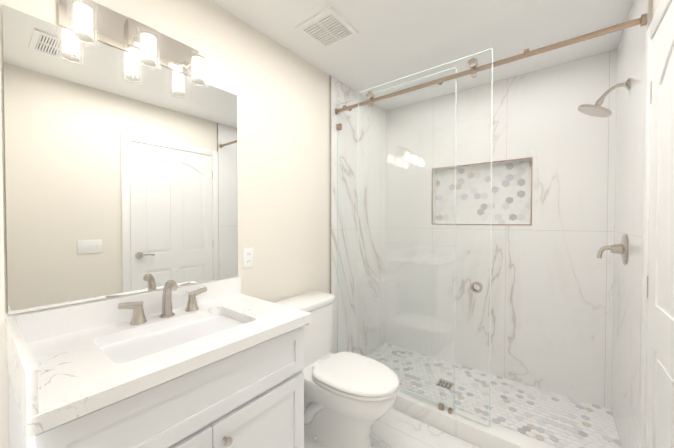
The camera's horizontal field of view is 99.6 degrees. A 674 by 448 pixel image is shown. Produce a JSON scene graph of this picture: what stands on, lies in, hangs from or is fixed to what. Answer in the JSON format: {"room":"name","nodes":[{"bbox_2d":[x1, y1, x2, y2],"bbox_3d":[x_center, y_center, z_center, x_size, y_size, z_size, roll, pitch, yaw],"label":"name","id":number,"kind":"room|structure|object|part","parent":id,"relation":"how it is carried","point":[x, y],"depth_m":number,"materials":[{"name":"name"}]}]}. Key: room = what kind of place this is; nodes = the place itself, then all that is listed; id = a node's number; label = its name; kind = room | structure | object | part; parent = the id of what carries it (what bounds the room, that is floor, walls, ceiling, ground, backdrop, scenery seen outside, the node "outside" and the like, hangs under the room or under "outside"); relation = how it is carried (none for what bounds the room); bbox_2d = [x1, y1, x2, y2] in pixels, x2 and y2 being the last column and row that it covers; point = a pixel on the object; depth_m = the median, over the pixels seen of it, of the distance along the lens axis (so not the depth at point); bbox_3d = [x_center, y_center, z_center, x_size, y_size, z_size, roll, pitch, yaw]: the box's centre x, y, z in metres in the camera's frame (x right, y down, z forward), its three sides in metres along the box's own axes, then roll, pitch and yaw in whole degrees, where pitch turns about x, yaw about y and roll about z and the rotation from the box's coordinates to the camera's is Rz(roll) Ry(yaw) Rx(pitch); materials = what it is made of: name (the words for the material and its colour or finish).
{"room":"bathroom","nodes":[
{"label":"bathroom","id":0,"kind":"room"},
{"bbox_2d":[0,0,329,447],"bbox_3d":[-0.467,0.046,1.851,0.120,2.440,3.495,1,1,38],"label":"wall","id":1,"kind":"structure","parent":0,"point":[282,93],"depth_m":1.76,"materials":[{"name":"white paint"}]},
{"bbox_2d":[2,4,237,314],"bbox_3d":[-0.830,-0.216,1.278,0.005,1.018,0.859,1,1,38],"label":"mirror","id":2,"kind":"object","parent":1,"relation":"attached to","point":[121,177],"depth_m":1.15,"materials":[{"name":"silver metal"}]},
{"bbox_2d":[58,0,207,87],"bbox_3d":[-0.800,-0.763,1.191,0.148,0.214,0.508,1,1,38],"label":"sconce","id":3,"kind":"object","parent":1,"relation":"attached to","point":[90,21],"depth_m":1.16,"materials":[{"name":"silver metal"}]},
{"bbox_2d":[243,248,253,267],"bbox_3d":[-0.522,0.193,1.678,0.007,0.116,0.072,1,1,38],"label":"electrical outlet plate","id":4,"kind":"object","parent":1,"relation":"attached to","point":[248,257],"depth_m":1.68,"materials":[{"name":"white plastic"}]},
{"bbox_2d":[330,76,330,293],"bbox_3d":[-0.051,0.039,2.275,0.012,2.440,0.006,1,1,38],"label":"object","id":5,"kind":"structure","parent":1,"relation":"attached to","point":[330,184],"depth_m":2.27,"materials":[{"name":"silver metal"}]},
{"bbox_2d":[331,76,385,355],"bbox_3d":[0.228,0.033,2.635,0.012,2.440,0.905,1,1,38],"label":"wall tile","id":6,"kind":"structure","parent":1,"relation":"attached to","point":[341,92],"depth_m":2.56,"materials":[{"name":"tile"}]},
{"bbox_2d":[304,408,479,447],"bbox_3d":[0.271,1.335,1.297,1.990,0.120,3.495,1,1,38],"label":"floor","id":7,"kind":"structure","parent":0,"point":[392,428],"depth_m":1.71,"materials":[{"name":"tile"}]},
{"bbox_2d":[6,276,311,447],"bbox_3d":[-0.604,0.757,1.122,0.572,1.040,0.876,1,1,38],"label":"bathroom vanity","id":8,"kind":"object","parent":7,"relation":"on","point":[211,364],"depth_m":0.98,"materials":[{"name":"white paint"}]},
{"bbox_2d":[118,280,206,324],"bbox_3d":[-0.725,0.318,1.236,0.120,0.164,0.356,1,1,38],"label":"faucet","id":9,"kind":"object","parent":8,"relation":"on","point":[136,309],"depth_m":1.11,"materials":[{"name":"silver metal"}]},
{"bbox_3d":[-0.400,0.738,0.945,0.033,0.028,0.105,1,1,38],"label":"knob","id":10,"kind":"part","parent":8,"relation":"part of","materials":[{"name":"silver metal"}]},
{"bbox_2d":[276,292,398,447],"bbox_3d":[0.005,0.877,1.696,0.762,0.782,0.448,1,1,38],"label":"toilet","id":11,"kind":"object","parent":7,"relation":"on","point":[350,398],"depth_m":1.60,"materials":[{"name":"white ceramic"}]},
{"bbox_3d":[-0.209,0.687,1.860,0.220,0.407,0.448,1,1,38],"label":"tank","id":12,"kind":"part","parent":11,"relation":"part of","materials":[{"name":"white ceramic"}]},
{"bbox_3d":[0.109,0.845,1.615,0.499,0.047,0.374,1,1,38],"label":"seat","id":13,"kind":"part","parent":11,"relation":"part of","materials":[{"name":"white plastic"}]},
{"bbox_2d":[392,387,556,447],"bbox_3d":[0.669,1.214,1.806,1.726,0.105,0.110,1,1,38],"label":"sill","id":14,"kind":"structure","parent":7,"relation":"on","point":[480,435],"depth_m":1.69,"materials":[{"name":"stone"}]},
{"bbox_2d":[335,13,646,426],"bbox_3d":[0.671,0.084,1.790,1.725,2.154,0.062,1,1,38],"label":"sliding shower door","id":15,"kind":"structure","parent":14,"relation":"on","point":[472,64],"depth_m":1.84,"materials":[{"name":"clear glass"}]},
{"bbox_3d":[0.369,0.091,2.049,0.924,2.127,0.008,1,1,38],"label":"fixed glass","id":16,"kind":"part","parent":15,"relation":"part of","materials":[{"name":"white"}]},
{"bbox_3d":[0.517,0.077,1.892,0.905,2.144,0.008,1,1,38],"label":"slide glass","id":17,"kind":"part","parent":15,"relation":"part of","materials":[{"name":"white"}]},
{"bbox_2d":[425,374,617,447],"bbox_3d":[0.941,1.270,2.155,1.726,0.021,0.814,1,1,38],"label":"pan","id":18,"kind":"object","parent":7,"relation":"on","point":[537,414],"depth_m":1.92,"materials":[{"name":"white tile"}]},
{"bbox_2d":[366,343,621,447],"bbox_3d":[0.941,1.258,2.155,1.726,0.004,0.815,1,1,38],"label":"floor","id":19,"kind":"structure","parent":18,"relation":"on","point":[532,423],"depth_m":2.01,"materials":[{"name":"tile"}]},
{"bbox_2d":[436,379,453,389],"bbox_3d":[0.850,1.253,2.242,0.110,0.004,0.110,1,1,38],"label":"floor drain grate","id":20,"kind":"object","parent":19,"relation":"on","point":[442,382],"depth_m":2.24,"materials":[{"name":"silver metal"}]},
{"bbox_2d":[210,0,632,109],"bbox_3d":[0.271,-1.225,1.256,1.990,0.120,3.495,1,1,38],"label":"ceiling","id":21,"kind":"structure","parent":0,"point":[392,40],"depth_m":1.76,"materials":[{"name":"white paint"}]},
{"bbox_2d":[295,6,358,49],"bbox_3d":[-0.057,-1.166,1.706,0.270,0.012,0.270,1,1,38],"label":"fan","id":22,"kind":"object","parent":21,"relation":"attached to","point":[328,27],"depth_m":1.69,"materials":[{"name":"white plastic"}]},
{"bbox_2d":[385,49,616,408],"bbox_3d":[1.219,0.035,2.493,1.750,2.440,0.090,1,1,38],"label":"wall tile","id":23,"kind":"structure","parent":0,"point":[551,299],"depth_m":2.24,"materials":[{"name":"stone"}]},
{"bbox_2d":[431,157,532,225],"bbox_3d":[1.202,-0.264,2.445,0.783,0.528,0.007,1,1,38],"label":"trim","id":24,"kind":"structure","parent":23,"relation":"attached to","point":[531,158],"depth_m":2.37,"materials":[{"name":"beige metal"}]},
{"bbox_2d":[436,161,530,223],"bbox_3d":[1.258,-0.265,2.517,0.765,0.510,0.004,1,1,38],"label":"wall","id":25,"kind":"structure","parent":23,"relation":"attached to","point":[492,192],"depth_m":2.44,"materials":[{"name":"white tile"}]},
{"bbox_2d":[436,160,530,223],"bbox_3d":[1.255,-0.265,2.514,0.765,0.510,0.003,1,1,38],"label":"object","id":26,"kind":"structure","parent":25,"relation":"attached to","point":[520,198],"depth_m":2.47,"materials":[{"name":"tile"}]},
{"bbox_2d":[652,0,660,18],"bbox_3d":[1.008,0.064,0.702,0.120,2.440,3.495,1,1,38],"label":"wall","id":27,"kind":"structure","parent":0,"point":[656,4],"depth_m":1.18,"materials":[{"name":"white paint"}]},
{"bbox_2d":[611,0,647,447],"bbox_3d":[1.608,0.050,1.578,0.012,2.440,0.875,1,1,38],"label":"wall tile","id":28,"kind":"structure","parent":27,"relation":"attached to","point":[628,222],"depth_m":1.50,"materials":[{"name":"tile"}]},
{"bbox_2d":[578,78,630,116],"bbox_3d":[1.489,-0.699,1.599,0.213,0.184,0.162,1,1,38],"label":"shower head","id":29,"kind":"object","parent":28,"relation":"attached to","point":[597,109],"depth_m":1.58},
{"bbox_2d":[597,234,627,264],"bbox_3d":[1.558,0.134,1.621,0.116,0.172,0.172,1,1,38],"label":"shower valve","id":30,"kind":"object","parent":28,"relation":"attached to","point":[622,248],"depth_m":1.58,"materials":[{"name":"silver metal"}]},
{"bbox_2d":[648,0,652,26],"bbox_3d":[1.337,0.055,1.232,0.012,2.440,0.005,1,1,38],"label":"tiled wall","id":31,"kind":"structure","parent":27,"relation":"attached to","point":[650,5],"depth_m":1.21,"materials":[{"name":"tile"}]},
{"bbox_2d":[639,0,673,447],"bbox_3d":[1.026,0.229,0.878,0.065,2.105,0.940,1,1,38],"label":"door","id":32,"kind":"structure","parent":27,"relation":"attached to","point":[660,390],"depth_m":1.08,"materials":[{"name":"white paint"}]}
]}

